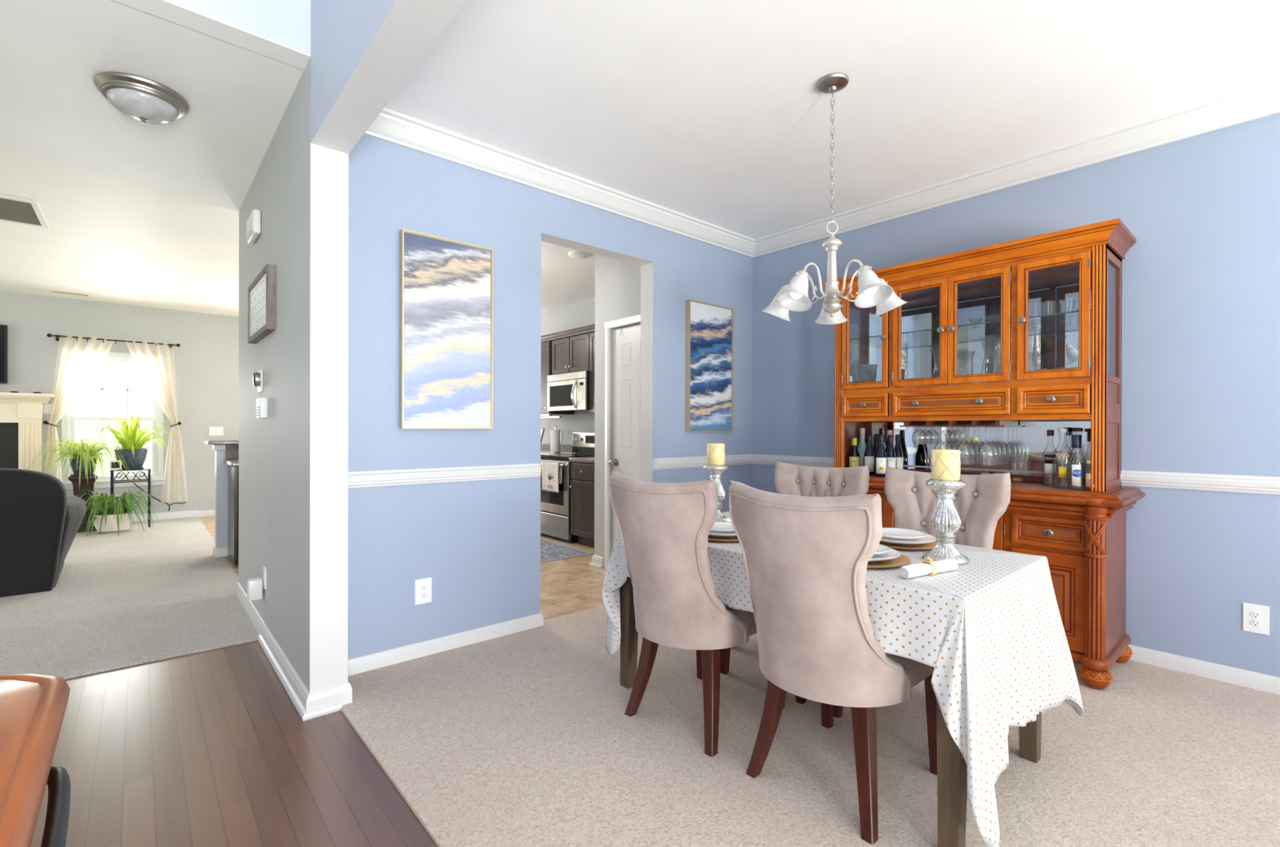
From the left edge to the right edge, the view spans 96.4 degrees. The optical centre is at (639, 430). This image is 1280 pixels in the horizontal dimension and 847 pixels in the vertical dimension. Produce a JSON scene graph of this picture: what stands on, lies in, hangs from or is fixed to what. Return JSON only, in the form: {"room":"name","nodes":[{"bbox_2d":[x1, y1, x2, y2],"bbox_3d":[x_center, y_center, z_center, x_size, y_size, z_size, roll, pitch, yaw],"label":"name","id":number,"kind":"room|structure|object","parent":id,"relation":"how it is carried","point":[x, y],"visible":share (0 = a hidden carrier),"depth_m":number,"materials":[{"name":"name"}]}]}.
{"room":"dining room","nodes":[
{"label":"dining room","id":0,"kind":"room"},
{"bbox_2d":[0,290,239,514],"bbox_3d":[-6.431,-0.207,7.287,8.320,2.740,0.140,0,0,-41],"label":"wall","id":1,"kind":"structure","parent":0,"point":[206,360],"depth_m":7.44,"materials":[{"name":"grey paint"}]},
{"bbox_2d":[0,324,8,383],"bbox_3d":[-7.667,-0.857,6.050,1.330,0.660,0.078,0,0,-41],"label":"television","id":2,"kind":"object","parent":1,"relation":"attached to","point":[3,328],"visible":1,"depth_m":6.44,"materials":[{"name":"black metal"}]},
{"bbox_2d":[46,333,180,346],"bbox_3d":[-6.468,-1.092,7.088,1.213,0.072,0.106,0,0,-41],"label":"curtain rod","id":3,"kind":"object","parent":1,"relation":"attached to","point":[49,335],"visible":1,"depth_m":7.00,"materials":[{"name":"black metal"}]},
{"bbox_2d":[44,333,114,481],"bbox_3d":[-6.704,-0.034,6.843,0.625,2.195,0.086,0,0,-41],"label":"sheer curtain","id":4,"kind":"object","parent":3,"relation":"hanging from","point":[77,362],"visible":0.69,"depth_m":6.79,"materials":[{"name":"beige fabric"}]},
{"bbox_2d":[125,338,187,502],"bbox_3d":[-6.166,-0.101,7.314,0.605,2.060,0.086,0,0,-41],"label":"sheer curtain","id":5,"kind":"object","parent":3,"relation":"hanging from","point":[156,364],"visible":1,"depth_m":7.37,"materials":[{"name":"beige fabric"}]},
{"bbox_2d":[132,509,214,521],"bbox_3d":[-5.169,1.116,8.296,4.850,0.098,0.014,0,0,-41],"label":"baseboard","id":6,"kind":"structure","parent":1,"relation":"attached to","point":[175,514],"depth_m":7.50,"materials":[{"name":"white paint"}]},
{"bbox_2d":[214,449,228,556],"bbox_3d":[-3.146,0.652,5.974,2.065,1.045,0.130,0,0,-41],"label":"wall","id":7,"kind":"structure","parent":0,"point":[220,468],"depth_m":5.27,"materials":[{"name":"grey paint"}]},
{"bbox_2d":[212,444,227,557],"bbox_3d":[-3.154,0.646,5.967,2.085,1.033,0.170,0,0,-41],"label":"baseboard","id":8,"kind":"structure","parent":7,"relation":"attached to","point":[220,551],"depth_m":5.25,"materials":[{"name":"white paint"}]},
{"bbox_2d":[204,440,238,444],"bbox_3d":[-3.204,0.113,6.007,2.150,0.032,0.420,0,0,-41],"label":"bar","id":9,"kind":"object","parent":7,"relation":"on","point":[207,442],"visible":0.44,"depth_m":5.24,"materials":[{"name":"grey stone"}]},
{"bbox_2d":[166,0,311,55],"bbox_3d":[-2.129,-2.833,1.778,1.935,2.560,0.120,0,0,-41],"label":"wall","id":10,"kind":"structure","parent":0,"point":[287,23],"depth_m":2.27,"materials":[{"name":"paint"}]},
{"bbox_2d":[238,0,466,693],"bbox_3d":[-0.280,-1.457,1.244,0.145,5.300,7.650,0,0,-41],"label":"wall","id":11,"kind":"structure","parent":0,"point":[293,460],"depth_m":2.45,"materials":[{"name":"grey paint"}]},
{"bbox_2d":[246,208,261,244],"bbox_3d":[-2.299,-1.207,3.405,0.044,0.140,0.280,0,0,-41],"label":"door chime","id":12,"kind":"object","parent":11,"relation":"attached to","point":[253,223],"visible":1,"depth_m":3.31,"materials":[{"name":"white paint"}]},
{"bbox_2d":[252,368,262,392],"bbox_3d":[-2.221,-0.287,3.321,0.038,0.130,0.135,0,0,-41],"label":"thermostat","id":13,"kind":"object","parent":11,"relation":"attached to","point":[257,378],"visible":1,"depth_m":3.29,"materials":[{"name":"white plastic"}]},
{"bbox_2d":[248,263,275,343],"bbox_3d":[-2.133,-0.692,3.220,0.039,0.335,0.680,0,0,-41],"label":"calendar board","id":14,"kind":"object","parent":11,"relation":"attached to","point":[262,291],"visible":1,"depth_m":3.10,"materials":[{"name":"grey wood"}]},
{"bbox_2d":[256,397,267,417],"bbox_3d":[-2.116,-0.123,3.202,0.036,0.110,0.144,0,0,-41],"label":"alarm keypad","id":15,"kind":"object","parent":11,"relation":"attached to","point":[261,402],"visible":1,"depth_m":3.15,"materials":[{"name":"white plastic"}]},
{"bbox_2d":[262,566,266,589],"bbox_3d":[-2.106,0.829,3.210,0.010,0.115,0.070,0,0,-41],"label":"wall outlet","id":16,"kind":"object","parent":11,"relation":"attached to","point":[264,567],"visible":1,"depth_m":3.20,"materials":[{"name":"white plastic"}]},
{"bbox_2d":[247,577,262,600],"bbox_3d":[-2.174,0.895,3.231,0.066,0.113,0.070,0,0,-41],"label":"plug","id":17,"kind":"object","parent":16,"relation":"attached to","point":[254,584],"visible":1,"depth_m":3.21,"materials":[{"name":"white plastic"}]},
{"bbox_2d":[235,582,309,719],"bbox_3d":[-2.118,1.135,3.207,0.032,0.098,2.292,0,0,-41],"label":"baseboard","id":18,"kind":"structure","parent":11,"relation":"attached to","point":[294,686],"depth_m":2.82,"materials":[{"name":"white paint"}]},
{"bbox_2d":[302,680,351,720],"bbox_3d":[-1.412,1.138,2.521,0.191,0.098,0.331,0,0,-41],"label":"baseboard","id":19,"kind":"structure","parent":11,"relation":"attached to","point":[330,700],"depth_m":2.41,"materials":[{"name":"white paint"}]},
{"bbox_2d":[347,133,752,658],"bbox_3d":[-0.263,-0.183,3.828,3.326,2.740,0.131,0,0,-41],"label":"wall","id":20,"kind":"structure","parent":0,"point":[477,541],"depth_m":3.21,"materials":[{"name":"blue paint"}]},
{"bbox_2d":[414,577,431,604],"bbox_3d":[-1.127,0.839,2.983,0.088,0.131,0.010,0,0,-41],"label":"wall outlet","id":21,"kind":"object","parent":20,"relation":"attached to","point":[423,587],"visible":1,"depth_m":2.98,"materials":[{"name":"white plastic"}]},
{"bbox_2d":[347,462,541,488],"bbox_3d":[-1.020,0.238,3.061,1.138,0.080,0.030,0,0,-41],"label":"trim","id":22,"kind":"structure","parent":20,"relation":"attached to","point":[363,478],"depth_m":3.02,"materials":[{"name":"white paint"}]},
{"bbox_2d":[347,613,543,675],"bbox_3d":[-1.020,1.144,3.075,1.156,0.086,0.014,0,0,-41],"label":"baseboard","id":23,"kind":"structure","parent":20,"relation":"attached to","point":[400,654],"depth_m":3.03,"materials":[{"name":"white paint"}]},
{"bbox_2d":[399,228,493,428],"bbox_3d":[-1.019,-0.509,3.046,0.492,1.000,0.044,0,0,-41],"label":"painting","id":24,"kind":"object","parent":20,"relation":"attached to","point":[446,285],"visible":1,"depth_m":3.02,"materials":[{"name":"multicoloured paint"}]},
{"bbox_2d":[364,107,755,257],"bbox_3d":[-0.221,-1.496,3.705,3.186,0.112,0.100,0,0,-41],"label":"trim","id":25,"kind":"structure","parent":20,"relation":"attached to","point":[390,126],"depth_m":3.37,"materials":[{"name":"white paint"}]},
{"bbox_2d":[653,453,752,469],"bbox_3d":[0.525,0.239,4.413,1.128,0.080,0.030,0,0,-41],"label":"trim","id":26,"kind":"structure","parent":20,"relation":"attached to","point":[686,461],"depth_m":4.29,"materials":[{"name":"white paint"}]},
{"bbox_2d":[684,298,733,431],"bbox_3d":[0.540,-0.478,4.411,0.498,0.980,0.044,0,0,-41],"label":"painting","id":27,"kind":"object","parent":20,"relation":"attached to","point":[708,399],"visible":1,"depth_m":4.39,"materials":[{"name":"multicoloured paint"}]},
{"bbox_2d":[540,296,595,444],"bbox_3d":[-1.142,-0.193,7.484,0.140,2.740,6.531,0,0,-41],"label":"wall","id":28,"kind":"structure","parent":0,"point":[579,313],"depth_m":7.08,"materials":[{"name":"grey paint"}]},
{"bbox_2d":[541,340,574,414],"bbox_3d":[-1.221,-0.626,7.171,0.390,0.863,0.835,0,0,-41],"label":"upper cabinet","id":29,"kind":"object","parent":28,"relation":"attached to","point":[546,347],"visible":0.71,"depth_m":6.84,"materials":[{"name":"brown wood"}]},
{"bbox_2d":[551,332,590,374],"bbox_3d":[-0.670,-0.848,6.543,0.390,0.413,0.735,0,0,-41],"label":"upper cabinet","id":30,"kind":"object","parent":28,"relation":"attached to","point":[571,353],"visible":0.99,"depth_m":6.41,"materials":[{"name":"brown wood"}]},
{"bbox_2d":[546,370,589,412],"bbox_3d":[-0.703,-0.430,6.519,0.467,0.420,0.770,0,0,-41],"label":"microwave","id":31,"kind":"object","parent":30,"relation":"attached to","point":[569,391],"visible":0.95,"depth_m":6.36,"materials":[{"name":"silver metal"}]},
{"bbox_2d":[589,331,595,412],"bbox_3d":[-0.110,-0.620,5.902,0.390,0.863,0.960,0,0,-41],"label":"upper cabinet","id":32,"kind":"object","parent":28,"relation":"attached to","point":[592,335],"visible":0.05,"depth_m":6.11,"materials":[{"name":"brown wood"}]},
{"bbox_2d":[541,323,595,342],"bbox_3d":[-0.648,-1.086,6.508,0.401,0.064,2.585,0,0,-41],"label":"crown molding","id":33,"kind":"structure","parent":32,"relation":"attached to","point":[588,328],"depth_m":6.40,"materials":[{"name":"brown wood"}]},
{"bbox_2d":[594,254,640,568],"bbox_3d":[0.280,-0.184,4.995,1.000,2.740,0.910,0,0,-41],"label":"wall","id":34,"kind":"structure","parent":0,"point":[617,282],"depth_m":4.90,"materials":[{"name":"grey paint"}]},
{"bbox_2d":[589,554,603,568],"bbox_3d":[-0.342,1.137,4.996,0.132,0.096,0.162,0,0,-41],"label":"baseboard","id":35,"kind":"structure","parent":34,"relation":"attached to","point":[597,561],"depth_m":4.95,"materials":[{"name":"white paint"}]},
{"bbox_2d":[604,314,640,569],"bbox_3d":[-0.061,0.134,4.611,0.018,2.105,0.734,0,0,-41],"label":"trim","id":36,"kind":"structure","parent":34,"relation":"attached to","point":[635,318],"depth_m":4.84,"materials":[{"name":"white paint"}]},
{"bbox_2d":[608,324,640,548],"bbox_3d":[-0.048,0.160,4.623,0.112,2.028,0.610,0,0,-41],"label":"door","id":37,"kind":"structure","parent":34,"relation":"in","point":[625,460],"depth_m":4.73,"materials":[{"name":"white paint"}]},
{"bbox_2d":[0,0,1279,316],"bbox_3d":[-2.406,-1.604,2.598,8.480,0.104,12.490,0,0,-41],"label":"ceiling","id":38,"kind":"structure","parent":0,"point":[714,112],"depth_m":2.69,"materials":[{"name":"paint"}]},
{"bbox_2d":[0,194,49,228],"bbox_3d":[-4.569,-1.558,3.961,0.620,0.014,0.670,0,0,-41],"label":"ceiling vent","id":39,"kind":"object","parent":38,"relation":"in","point":[12,209],"visible":1,"depth_m":4.09,"materials":[{"name":"white metal"}]},
{"bbox_2d":[48,288,90,296],"bbox_3d":[-6.529,-1.570,6.558,0.330,0.012,0.140,0,0,-41],"label":"ceiling vent","id":40,"kind":"object","parent":38,"relation":"in","point":[50,290],"visible":1,"depth_m":6.55,"materials":[{"name":"white metal"}]},
{"bbox_2d":[93,71,189,124],"bbox_3d":[-2.296,-1.489,2.648,0.336,0.134,0.336,0,0,-41],"label":"flush ceiling light","id":41,"kind":"object","parent":38,"relation":"attached to","point":[143,100],"visible":1,"depth_m":2.57,"materials":[{"name":"silver metal"}]},
{"bbox_2d":[568,250,591,258],"bbox_3d":[-0.531,-1.540,5.057,0.200,0.032,0.200,0,0,-41],"label":"recessed light","id":42,"kind":"object","parent":38,"relation":"in","point":[574,254],"visible":0.96,"depth_m":5.01,"materials":[{"name":"white plastic"}]},
{"bbox_2d":[760,72,906,324],"bbox_3d":[0.837,-1.026,2.537,0.623,1.042,0.634,0,0,-41],"label":"chandelier","id":43,"kind":"object","parent":38,"relation":"hanging from","point":[873,291],"visible":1,"depth_m":2.50,"materials":[{"name":"silver metal"}]},
{"bbox_2d":[0,515,1279,846],"bbox_3d":[-2.351,1.218,2.533,8.400,0.092,12.500,0,0,-41],"label":"floor","id":44,"kind":"structure","parent":0,"point":[524,738],"depth_m":2.14,"materials":[{"name":"beige carpet"}]},
{"bbox_2d":[0,391,54,471],"bbox_3d":[-7.648,0.364,5.978,2.145,1.573,0.220,0,0,-41],"label":"fireplace","id":45,"kind":"object","parent":44,"relation":"on","point":[21,414],"visible":0.59,"depth_m":6.53,"materials":[{"name":"beige paint"}]},
{"bbox_2d":[0,673,71,846],"bbox_3d":[-0.975,0.817,0.430,0.768,0.751,1.225,0,0,-41],"label":"console table","id":46,"kind":"object","parent":44,"relation":"on","point":[33,706],"visible":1,"depth_m":0.79,"materials":[{"name":"red wood"}]},
{"bbox_2d":[0,467,86,596],"bbox_3d":[-5.040,0.714,4.163,1.431,0.896,1.040,0,0,-41],"label":"armchair","id":47,"kind":"object","parent":44,"relation":"on","point":[39,523],"visible":1,"depth_m":4.09,"materials":[{"name":"black leather"}]},
{"bbox_2d":[68,474,98,532],"bbox_3d":[-6.393,0.835,6.582,0.270,0.635,0.270,0,0,-41],"label":"pedestal","id":48,"kind":"object","parent":44,"relation":"on","point":[78,487],"visible":0.57,"depth_m":6.52,"materials":[{"name":"brown metal"}]},
{"bbox_2d":[26,435,139,487],"bbox_3d":[-6.381,0.394,6.567,0.995,0.641,0.927,0,0,5],"label":"spider plant","id":49,"kind":"object","parent":48,"relation":"on","point":[82,462],"visible":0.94,"depth_m":6.47,"materials":[{"name":"green plant"}]},
{"bbox_2d":[77,489,162,536],"bbox_3d":[-6.005,0.999,6.529,0.923,0.659,0.883,0,0,18],"label":"trailing houseplant","id":50,"kind":"object","parent":44,"relation":"on","point":[116,514],"visible":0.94,"depth_m":6.41,"materials":[{"name":"green plant"}]},
{"bbox_2d":[110,467,151,526],"bbox_3d":[-6.062,0.806,6.818,0.360,0.694,0.290,0,0,-41],"label":"metal plant stand","id":51,"kind":"object","parent":44,"relation":"on","point":[148,479],"visible":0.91,"depth_m":6.78,"materials":[{"name":"black metal"}]},
{"bbox_2d":[85,416,176,469],"bbox_3d":[-6.067,0.146,6.826,0.933,0.624,0.866,0,0,28],"label":"leafy houseplant","id":52,"kind":"object","parent":51,"relation":"on","point":[131,442],"visible":0.96,"depth_m":6.73,"materials":[{"name":"green plant"}]},
{"bbox_2d":[227,464,238,564],"bbox_3d":[-2.865,0.739,5.712,1.988,0.870,0.625,0,0,-41],"label":"base cabinet","id":53,"kind":"object","parent":44,"relation":"on","point":[233,472],"visible":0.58,"depth_m":4.94,"materials":[{"name":"black"}]},
{"bbox_2d":[223,444,238,466],"bbox_3d":[-2.862,0.218,5.688,2.015,0.172,0.669,0,0,-41],"label":"countertop","id":54,"kind":"structure","parent":53,"relation":"on","point":[231,459],"depth_m":5.29,"materials":[{"name":"grey stone"}]},
{"bbox_2d":[540,537,593,562],"bbox_3d":[-1.317,1.173,5.975,0.650,0.010,1.900,0,0,-41],"label":"kitchen rug","id":55,"kind":"object","parent":44,"relation":"on","point":[549,550],"visible":0.26,"depth_m":5.53,"materials":[{"name":"fabric"}]},
{"bbox_2d":[540,431,594,542],"bbox_3d":[-0.764,0.602,6.404,0.705,1.153,0.776,0,0,-41],"label":"range","id":56,"kind":"object","parent":44,"relation":"on","point":[555,507],"visible":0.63,"depth_m":6.14,"materials":[{"name":"silver metal"}]},
{"bbox_2d":[542,461,561,492],"bbox_3d":[-0.944,0.494,6.093,0.052,0.311,0.342,0,0,-41],"label":"dish towel","id":57,"kind":"object","parent":56,"relation":"hanging from","point":[551,471],"visible":0.99,"depth_m":6.06,"materials":[{"name":"grey fabric"}]},
{"bbox_2d":[540,452,594,459],"bbox_3d":[-0.763,0.285,6.404,0.592,0.034,0.776,0,0,-41],"label":"cooktop","id":58,"kind":"object","parent":56,"relation":"in","point":[543,455],"depth_m":6.22,"materials":[{"name":"black"}]},
{"bbox_2d":[568,461,594,546],"bbox_3d":[-0.199,0.751,5.785,0.669,0.860,0.893,0,0,-41],"label":"base cabinet","id":59,"kind":"object","parent":44,"relation":"on","point":[582,473],"visible":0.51,"depth_m":5.77,"materials":[{"name":"brown wood"}]},
{"bbox_2d":[568,456,594,462],"bbox_3d":[-0.191,0.252,5.790,0.659,0.137,0.897,0,0,-41],"label":"countertop","id":60,"kind":"structure","parent":59,"relation":"on","point":[582,459],"depth_m":5.77,"materials":[{"name":"grey stone"}]},
{"bbox_2d":[608,471,784,756],"bbox_3d":[0.244,0.676,2.374,0.525,1.008,0.665,0,0,44],"label":"dining chair","id":61,"kind":"object","parent":44,"relation":"on","point":[664,527],"visible":0.99,"depth_m":2.13,"materials":[{"name":"beige fabric"}]},
{"bbox_2d":[720,460,869,704],"bbox_3d":[0.765,0.676,2.841,0.665,1.008,0.525,0,0,-44],"label":"dining chair","id":62,"kind":"object","parent":44,"relation":"on","point":[793,479],"visible":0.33,"depth_m":3.00,"materials":[{"name":"beige fabric"}]},
{"bbox_2d":[620,576,1041,846],"bbox_3d":[0.679,0.818,2.359,0.780,0.726,1.480,0,0,-41],"label":"dining table","id":63,"kind":"object","parent":44,"relation":"on","point":[952,767],"visible":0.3,"depth_m":1.59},
{"bbox_2d":[601,511,1083,846],"bbox_3d":[0.699,0.773,2.371,0.945,0.647,1.664,0,0,-41],"label":"tablecloth","id":64,"kind":"object","parent":63,"relation":"on","point":[991,629],"visible":0.61,"depth_m":1.71,"materials":[{"name":"white fabric"}]},
{"bbox_2d":[702,463,728,520],"bbox_3d":[0.372,0.308,2.809,0.146,0.280,0.146,0,0,33],"label":"candle holder","id":65,"kind":"object","parent":64,"relation":"on","point":[715,471],"visible":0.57,"depth_m":2.78,"materials":[{"name":"silver glass"}]},
{"bbox_2d":[706,443,724,464],"bbox_3d":[0.372,0.114,2.808,0.090,0.107,0.092,0,0,-21],"label":"pillar candle","id":66,"kind":"object","parent":65,"relation":"on","point":[715,451],"visible":1,"depth_m":2.77,"materials":[{"name":"yellow wax"}]},
{"bbox_2d":[707,535,738,541],"bbox_3d":[0.352,0.443,2.437,0.336,0.012,0.336,0,0,-41],"label":"charger","id":67,"kind":"object","parent":64,"relation":"on","point":[709,537],"visible":0.16,"depth_m":2.35,"materials":[{"name":"gold metal"}]},
{"bbox_2d":[707,530,737,536],"bbox_3d":[0.352,0.427,2.437,0.274,0.019,0.274,0,0,-41],"label":"dinner plate","id":68,"kind":"object","parent":67,"relation":"on","point":[713,533],"visible":0.3,"depth_m":2.34,"materials":[{"name":"white ceramic"}]},
{"bbox_2d":[710,520,734,531],"bbox_3d":[0.352,0.412,2.437,0.210,0.018,0.210,0,0,-41],"label":"salad plate","id":69,"kind":"object","parent":68,"relation":"on","point":[719,526],"visible":0.39,"depth_m":2.46,"materials":[{"name":"white ceramic"}]},
{"bbox_2d":[866,553,911,567],"bbox_3d":[0.763,0.445,2.005,0.336,0.012,0.336,0,0,-41],"label":"charger","id":70,"kind":"object","parent":64,"relation":"on","point":[902,559],"visible":0.2,"depth_m":1.92,"materials":[{"name":"brown wood"}]},
{"bbox_2d":[868,547,900,561],"bbox_3d":[0.763,0.429,2.005,0.274,0.019,0.274,0,0,-41],"label":"dinner plate","id":71,"kind":"object","parent":70,"relation":"on","point":[891,553],"visible":0.16,"depth_m":1.96,"materials":[{"name":"white ceramic"}]},
{"bbox_2d":[879,540,937,549],"bbox_3d":[1.033,0.445,2.288,0.336,0.012,0.336,0,0,-41],"label":"charger","id":72,"kind":"object","parent":64,"relation":"on","point":[931,544],"visible":0.2,"depth_m":2.21,"materials":[{"name":"gold metal"}]},
{"bbox_2d":[880,533,936,544],"bbox_3d":[1.033,0.429,2.288,0.274,0.019,0.274,0,0,-41],"label":"dinner plate","id":73,"kind":"object","parent":72,"relation":"on","point":[929,538],"visible":0.38,"depth_m":2.24,"materials":[{"name":"white ceramic"}]},
{"bbox_2d":[882,527,928,538],"bbox_3d":[1.033,0.414,2.288,0.210,0.018,0.210,0,0,-41],"label":"salad plate","id":74,"kind":"object","parent":73,"relation":"on","point":[890,532],"visible":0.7,"depth_m":2.30,"materials":[{"name":"white ceramic"}]},
{"bbox_2d":[899,555,957,577],"bbox_3d":[0.907,0.425,1.795,0.243,0.058,0.048,0,0,-29],"label":"rolled napkin","id":75,"kind":"object","parent":64,"relation":"on","point":[931,567],"visible":1,"depth_m":1.77,"materials":[{"name":"white fabric"}]},
{"bbox_2d":[922,478,969,564],"bbox_3d":[1.066,0.312,1.998,0.146,0.280,0.146,0,0,1],"label":"candle holder","id":76,"kind":"object","parent":64,"relation":"on","point":[945,520],"visible":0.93,"depth_m":1.97,"materials":[{"name":"silver glass"}]},
{"bbox_2d":[931,448,960,479],"bbox_3d":[1.067,0.117,1.997,0.092,0.107,0.090,0,0,41],"label":"pillar candle","id":77,"kind":"object","parent":76,"relation":"on","point":[945,463],"visible":1,"depth_m":1.96,"materials":[{"name":"yellow wax"}]},
{"bbox_2d":[728,480,937,844],"bbox_3d":[0.671,0.678,1.939,0.665,1.008,0.525,0,0,-42],"label":"dining chair","id":78,"kind":"object","parent":44,"relation":"on","point":[806,558],"visible":0.99,"depth_m":1.70,"materials":[{"name":"beige fabric"}]},
{"bbox_2d":[833,466,1010,718],"bbox_3d":[1.173,0.678,2.405,0.665,1.008,0.525,0,0,-41],"label":"dining chair","id":79,"kind":"object","parent":44,"relation":"on","point":[980,504],"visible":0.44,"depth_m":2.50,"materials":[{"name":"beige fabric"}]},
{"bbox_2d":[822,217,1145,688],"bbox_3d":[1.821,0.097,3.322,0.591,2.169,1.609,0,0,-41],"label":"china hutch","id":80,"kind":"object","parent":44,"relation":"on","point":[1082,534],"visible":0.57,"depth_m":3.11,"materials":[{"name":"red wood"}]},
{"bbox_2d":[848,437,860,466],"bbox_3d":[1.433,0.171,3.827,0.072,0.239,0.074,0,0,21],"label":"wine bottle","id":81,"kind":"object","parent":80,"relation":"on","point":[854,455],"visible":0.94,"depth_m":3.81,"materials":[{"name":"black"}]},
{"bbox_2d":[857,427,866,466],"bbox_3d":[1.510,0.138,3.892,0.087,0.304,0.086,0,0,-41],"label":"wine bottle","id":82,"kind":"object","parent":80,"relation":"on","point":[861,447],"visible":0.58,"depth_m":3.87,"materials":[{"name":"teal"}]},
{"bbox_2d":[857,364,877,389],"bbox_3d":[1.504,-0.347,3.793,0.128,0.167,0.128,0,0,-41],"label":"crystal vase","id":83,"kind":"object","parent":80,"relation":"on","point":[866,372],"visible":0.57,"depth_m":3.74,"materials":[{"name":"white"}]},
{"bbox_2d":[863,434,875,474],"bbox_3d":[1.510,0.160,3.770,0.073,0.262,0.072,0,0,-41],"label":"wine bottle","id":84,"kind":"object","parent":80,"relation":"on","point":[868,456],"visible":0.88,"depth_m":3.75,"materials":[{"name":"blue"}]},
{"bbox_2d":[875,434,887,476],"bbox_3d":[1.517,0.160,3.601,0.075,0.262,0.072,0,0,-41],"label":"wine bottle","id":85,"kind":"object","parent":80,"relation":"on","point":[881,459],"visible":0.98,"depth_m":3.58,"materials":[{"name":"blue glass"}]},
{"bbox_2d":[885,434,896,467],"bbox_3d":[1.586,0.160,3.629,0.080,0.262,0.072,0,0,-41],"label":"wine bottle","id":86,"kind":"object","parent":80,"relation":"on","point":[891,454],"visible":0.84,"depth_m":3.61,"materials":[{"name":"blue glass"}]},
{"bbox_2d":[893,434,903,469],"bbox_3d":[1.654,0.160,3.673,0.073,0.262,0.072,0,0,-41],"label":"wine bottle","id":87,"kind":"object","parent":80,"relation":"on","point":[900,456],"visible":0.7,"depth_m":3.65,"materials":[{"name":"black"}]},
{"bbox_2d":[872,420,1090,477],"bbox_3d":[2.049,0.102,3.489,0.003,0.312,1.319,0,0,-41],"label":"mirror","id":88,"kind":"object","parent":80,"relation":"attached to","point":[1028,445],"depth_m":3.39,"materials":[{"name":"white mirror"}]},
{"bbox_2d":[869,267,1109,387],"bbox_3d":[2.034,-0.563,3.506,0.003,0.585,1.313,0,0,-41],"label":"mirror","id":89,"kind":"object","parent":80,"relation":"attached to","point":[1053,341],"depth_m":3.45,"materials":[{"name":"mirror"}]},
{"bbox_2d":[866,474,1145,518],"bbox_3d":[1.826,0.346,3.328,0.576,0.106,1.609,0,0,-41],"label":"countertop","id":90,"kind":"structure","parent":80,"relation":"on","point":[1024,495],"depth_m":2.78,"materials":[{"name":"red wood"}]},
{"bbox_2d":[1042,429,1057,485],"bbox_3d":[2.175,0.146,3.037,0.075,0.296,0.068,0,0,-41],"label":"liquor bottle","id":91,"kind":"object","parent":80,"relation":"on","point":[1048,468],"visible":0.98,"depth_m":3.02,"materials":[{"name":"clear glass"}]},
{"bbox_2d":[1052,427,1073,488],"bbox_3d":[2.162,0.142,2.930,0.092,0.304,0.086,0,0,-41],"label":"liquor bottle","id":92,"kind":"object","parent":80,"relation":"on","point":[1062,469],"visible":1,"depth_m":2.90,"materials":[{"name":"clear glass"}]},
{"bbox_2d":[1067,434,1084,489],"bbox_3d":[2.172,0.158,2.850,0.075,0.272,0.068,0,0,-41],"label":"liquor bottle","id":93,"kind":"object","parent":80,"relation":"on","point":[1077,473],"visible":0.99,"depth_m":2.83,"materials":[{"name":"clear glass"}]},
{"bbox_3d":[-1.308,0.746,7.053,0.669,0.860,0.908,0,0,-41],"label":"base cabinet","id":94,"kind":"object","parent":44,"relation":"on","visible":0},
{"bbox_2d":[540,443,573,453],"bbox_3d":[-1.306,0.246,7.064,0.659,0.137,0.930,0,0,-41],"label":"countertop","id":95,"kind":"structure","parent":94,"relation":"on","point":[544,447],"depth_m":7.17,"materials":[{"name":"grey stone"}]},
{"bbox_2d":[549,425,561,453],"bbox_3d":[-1.027,0.109,6.943,0.149,0.336,0.149,0,0,-41],"label":"paper towel holder","id":96,"kind":"object","parent":95,"relation":"on","point":[554,434],"visible":0.99,"depth_m":6.89,"materials":[{"name":"white paper"}]},
{"bbox_2d":[751,112,1279,676],"bbox_3d":[2.892,-0.172,2.656,0.120,2.740,5.789,0,0,-41],"label":"wall","id":97,"kind":"structure","parent":0,"point":[1201,274],"depth_m":2.84,"materials":[{"name":"blue paint"}]},
{"bbox_2d":[752,78,1279,257],"bbox_3d":[2.780,-1.486,2.619,0.100,0.112,5.689,0,0,-41],"label":"trim","id":98,"kind":"structure","parent":97,"relation":"attached to","point":[1261,100],"depth_m":3.15,"materials":[{"name":"white paint"}]},
{"bbox_2d":[752,453,1279,494],"bbox_3d":[2.802,0.249,2.646,0.030,0.080,5.689,0,0,-41],"label":"trim","id":99,"kind":"structure","parent":97,"relation":"attached to","point":[1195,481],"depth_m":2.83,"materials":[{"name":"white paint"}]},
{"bbox_2d":[1128,644,1279,694],"bbox_3d":[2.805,1.155,2.653,0.014,0.086,5.689,0,0,-41],"label":"baseboard","id":100,"kind":"structure","parent":97,"relation":"attached to","point":[1263,682],"depth_m":2.74,"materials":[{"name":"white paint"}]},
{"bbox_2d":[1242,602,1269,635],"bbox_3d":[2.828,0.866,2.630,0.010,0.131,0.084,0,0,-41],"label":"wall outlet","id":101,"kind":"object","parent":97,"relation":"attached to","point":[1255,617],"visible":1,"depth_m":2.63,"materials":[{"name":"white plastic"}]},
{"label":"outside","id":102,"kind":"structure","parent":0,"visible":0},
{"bbox_3d":[-3.297,1.604,3.766,60.000,0.150,70.000,0,0,-41],"label":"ground","id":103,"kind":"structure","parent":102,"visible":0},
{"bbox_2d":[61,351,163,488],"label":"window","id":104,"kind":"structure","parent":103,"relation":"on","point":[88,403],"depth_m":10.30,"materials":[{"name":"white glass"}]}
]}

